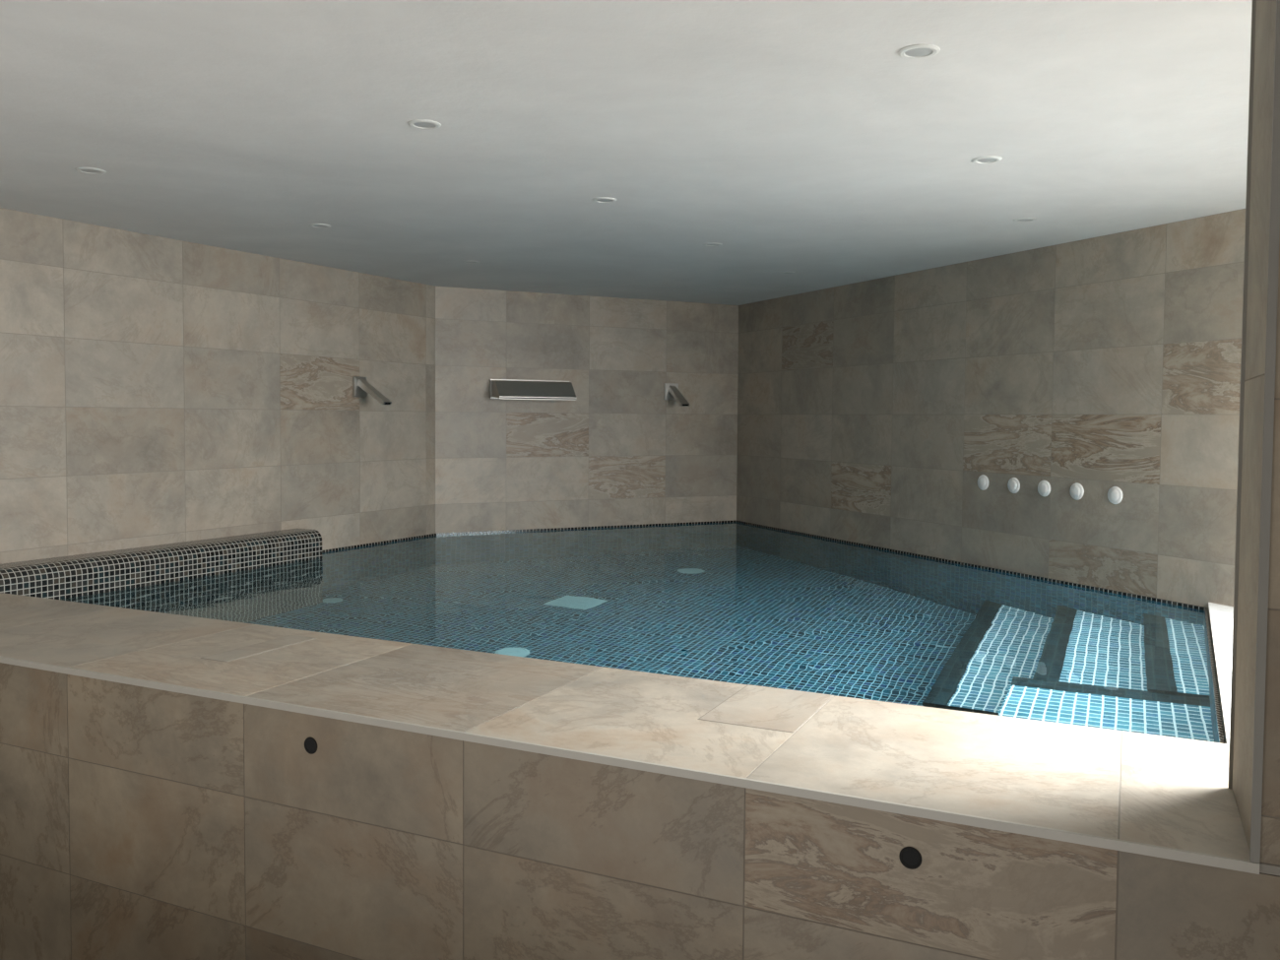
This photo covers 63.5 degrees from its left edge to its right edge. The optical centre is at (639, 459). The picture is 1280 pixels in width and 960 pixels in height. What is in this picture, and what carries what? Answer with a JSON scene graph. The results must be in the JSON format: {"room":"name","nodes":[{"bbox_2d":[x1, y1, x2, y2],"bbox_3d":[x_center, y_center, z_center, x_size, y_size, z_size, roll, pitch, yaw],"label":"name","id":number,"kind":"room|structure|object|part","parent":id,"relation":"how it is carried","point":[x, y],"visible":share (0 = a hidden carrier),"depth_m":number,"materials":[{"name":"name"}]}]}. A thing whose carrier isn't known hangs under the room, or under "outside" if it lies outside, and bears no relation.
{"room":"indoor swimming pool","nodes":[
{"label":"indoor swimming pool","id":0,"kind":"room"},
{"bbox_2d":[0,207,435,564],"bbox_3d":[-3.498,0.521,2.767,0.141,2.988,9.000,2,3,28],"label":"wall","id":1,"kind":"structure","parent":0,"point":[155,390],"depth_m":5.07,"materials":[{"name":"tile"}]},
{"bbox_2d":[352,376,391,404],"bbox_3d":[-1.549,-0.399,6.005,0.224,0.166,0.104,2,3,28],"label":"spout","id":2,"kind":"object","parent":1,"relation":"attached to","point":[361,387],"visible":1,"depth_m":6.01,"materials":[{"name":"metal"}]},
{"bbox_3d":[-1.639,-0.424,6.052,0.018,0.120,0.104,2,3,28],"label":"wall plate","id":3,"kind":"part","parent":2,"relation":"part of","materials":[{"name":"metal"}]},
{"bbox_2d":[435,286,738,533],"bbox_3d":[-0.357,0.348,7.259,2.331,2.958,0.141,-1,3,-26],"label":"wall","id":4,"kind":"structure","parent":0,"point":[619,453],"depth_m":7.13,"materials":[{"name":"tile"}]},
{"bbox_2d":[489,379,576,400],"bbox_3d":[-0.704,-0.463,6.878,0.561,0.134,0.170,-1,3,-26],"label":"blade","id":5,"kind":"object","parent":4,"relation":"attached to","point":[510,389],"visible":1,"depth_m":6.83,"materials":[{"name":"metal"}]},
{"bbox_2d":[664,383,689,406],"bbox_3d":[0.270,-0.458,7.324,0.104,0.166,0.224,-1,3,-26],"label":"spout","id":6,"kind":"object","parent":4,"relation":"attached to","point":[672,392],"visible":1,"depth_m":7.36,"materials":[{"name":"metal"}]},
{"bbox_3d":[0.225,-0.484,7.416,0.104,0.120,0.018,-1,3,-26],"label":"wall plate","id":7,"kind":"part","parent":6,"relation":"part of","materials":[{"name":"metal"}]},
{"bbox_2d":[0,519,1224,743],"bbox_3d":[0.299,1.116,5.138,4.399,1.402,4.985,2,3,28],"label":"swimming pool","id":8,"kind":"object","parent":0,"point":[734,602],"visible":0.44,"depth_m":4.17,"materials":[{"name":"liquid"}]},
{"bbox_2d":[0,0,1252,305],"bbox_3d":[0.007,-1.073,4.360,12.000,0.120,11.200,0,2,0],"label":"ceiling","id":9,"kind":"structure","parent":0,"point":[797,136],"depth_m":3.00,"materials":[{"name":"white paint"}]},
{"bbox_2d":[74,167,106,174],"bbox_3d":[-1.890,-0.992,3.557,0.094,0.004,0.094,0,2,0],"label":"recessed light","id":10,"kind":"object","parent":9,"relation":"in","point":[91,170],"visible":1,"depth_m":3.55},
{"bbox_2d":[309,223,330,228],"bbox_3d":[-1.411,-1.029,4.558,0.094,0.004,0.094,0,2,0],"label":"recessed light","id":11,"kind":"object","parent":9,"relation":"in","point":[319,225],"visible":1,"depth_m":4.55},
{"bbox_2d":[407,119,441,129],"bbox_3d":[-0.619,-0.960,2.965,0.094,0.004,0.094,0,2,0],"label":"recessed light","id":12,"kind":"object","parent":9,"relation":"in","point":[425,124],"visible":1,"depth_m":2.96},
{"bbox_2d":[592,196,616,202],"bbox_3d":[-0.137,-0.997,3.981,0.094,0.004,0.094,0,2,0],"label":"recessed light","id":13,"kind":"object","parent":9,"relation":"in","point":[601,199],"visible":1,"depth_m":3.97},
{"bbox_2d":[703,242,722,246],"bbox_3d":[0.351,-1.034,4.976,0.094,0.004,0.094,0,2,0],"label":"recessed light","id":14,"kind":"object","parent":9,"relation":"in","point":[709,243],"visible":1,"depth_m":4.97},
{"bbox_2d":[896,43,940,59],"bbox_3d":[0.634,-0.926,2.351,0.094,0.004,0.094,0,2,0],"label":"recessed light","id":15,"kind":"object","parent":9,"relation":"in","point":[924,50],"visible":1,"depth_m":2.35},
{"bbox_2d":[971,155,1002,164],"bbox_3d":[1.114,-0.962,3.324,0.094,0.004,0.094,0,2,0],"label":"recessed light","id":16,"kind":"object","parent":9,"relation":"in","point":[988,159],"visible":1,"depth_m":3.32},
{"bbox_2d":[1013,217,1036,222],"bbox_3d":[1.606,-0.998,4.312,0.094,0.004,0.094,0,2,0],"label":"recessed light","id":17,"kind":"object","parent":9,"relation":"in","point":[1020,220],"visible":1,"depth_m":4.31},
{"bbox_2d":[0,0,1279,959],"bbox_3d":[0.026,0.267,2.237,6.605,2.388,0.618,1,3,25],"label":"wall","id":18,"kind":"structure","parent":0,"point":[137,822],"depth_m":2.03,"materials":[{"name":"tile"}]},
{"bbox_2d":[304,737,317,754],"bbox_3d":[-0.720,0.626,2.260,0.037,0.037,0.002,1,3,25],"label":"fitting","id":19,"kind":"object","parent":18,"relation":"attached to","point":[310,744],"visible":1,"depth_m":2.26,"materials":[{"name":"black plastic"}]},
{"bbox_2d":[0,655,1259,874],"bbox_3d":[-1.100,0.538,2.435,4.413,0.015,0.007,1,3,25],"label":"trim","id":20,"kind":"structure","parent":18,"relation":"attached to","point":[1209,860],"depth_m":1.84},
{"bbox_2d":[0,592,1279,876],"bbox_3d":[-0.066,0.552,2.292,6.804,0.014,0.618,1,3,25],"label":"ledge","id":21,"kind":"object","parent":18,"relation":"on","point":[1170,792],"depth_m":2.17,"materials":[{"name":"tile"}]},
{"bbox_2d":[898,846,921,869],"bbox_3d":[0.447,0.659,1.708,0.037,0.037,0.002,1,3,25],"label":"fitting","id":22,"kind":"object","parent":18,"relation":"attached to","point":[908,856],"visible":1,"depth_m":1.71,"materials":[{"name":"black plastic"}]},
{"bbox_2d":[1227,0,1279,863],"bbox_3d":[0.964,-0.159,1.616,0.012,1.474,0.341,1,3,25],"label":"trim","id":23,"kind":"structure","parent":18,"relation":"attached to","point":[1274,218],"depth_m":1.48,"materials":[{"name":"silver metal"}]},
{"bbox_2d":[736,208,1245,608],"bbox_3d":[1.752,0.428,5.626,0.141,2.958,4.927,-1,3,-25],"label":"wall","id":24,"kind":"structure","parent":0,"point":[872,412],"depth_m":5.10,"materials":[{"name":"tile"}]},
{"bbox_2d":[977,474,988,490],"bbox_3d":[1.779,0.120,5.372,0.013,0.080,0.080,-1,3,-25],"label":"button","id":25,"kind":"object","parent":24,"relation":"attached to","point":[983,480],"visible":1,"depth_m":5.36,"materials":[{"name":"white plastic"}]},
{"bbox_2d":[1007,477,1020,493],"bbox_3d":[1.868,0.131,5.179,0.013,0.080,0.080,-1,3,-25],"label":"button","id":26,"kind":"object","parent":24,"relation":"attached to","point":[1013,484],"visible":1,"depth_m":5.17,"materials":[{"name":"white plastic"}]},
{"bbox_2d":[1037,480,1050,496],"bbox_3d":[1.950,0.140,4.999,0.013,0.080,0.080,-1,3,-25],"label":"button","id":27,"kind":"object","parent":24,"relation":"attached to","point":[1044,487],"visible":1,"depth_m":4.99,"materials":[{"name":"white plastic"}]},
{"bbox_2d":[1069,482,1084,500],"bbox_3d":[2.032,0.149,4.821,0.013,0.080,0.080,-1,3,-25],"label":"button","id":28,"kind":"object","parent":24,"relation":"attached to","point":[1076,490],"visible":1,"depth_m":4.81,"materials":[{"name":"white plastic"}]},
{"bbox_2d":[1107,486,1122,504],"bbox_3d":[2.122,0.161,4.626,0.013,0.080,0.080,-1,3,-25],"label":"button","id":29,"kind":"object","parent":24,"relation":"attached to","point":[1115,493],"visible":1,"depth_m":4.62,"materials":[{"name":"white plastic"}]},
{"bbox_2d":[1208,602,1233,744],"bbox_3d":[2.076,1.324,2.990,0.750,1.384,2.459,2,3,28],"label":"wall","id":30,"kind":"structure","parent":0,"point":[1221,616],"depth_m":3.32,"materials":[{"name":"tile"}]}
]}

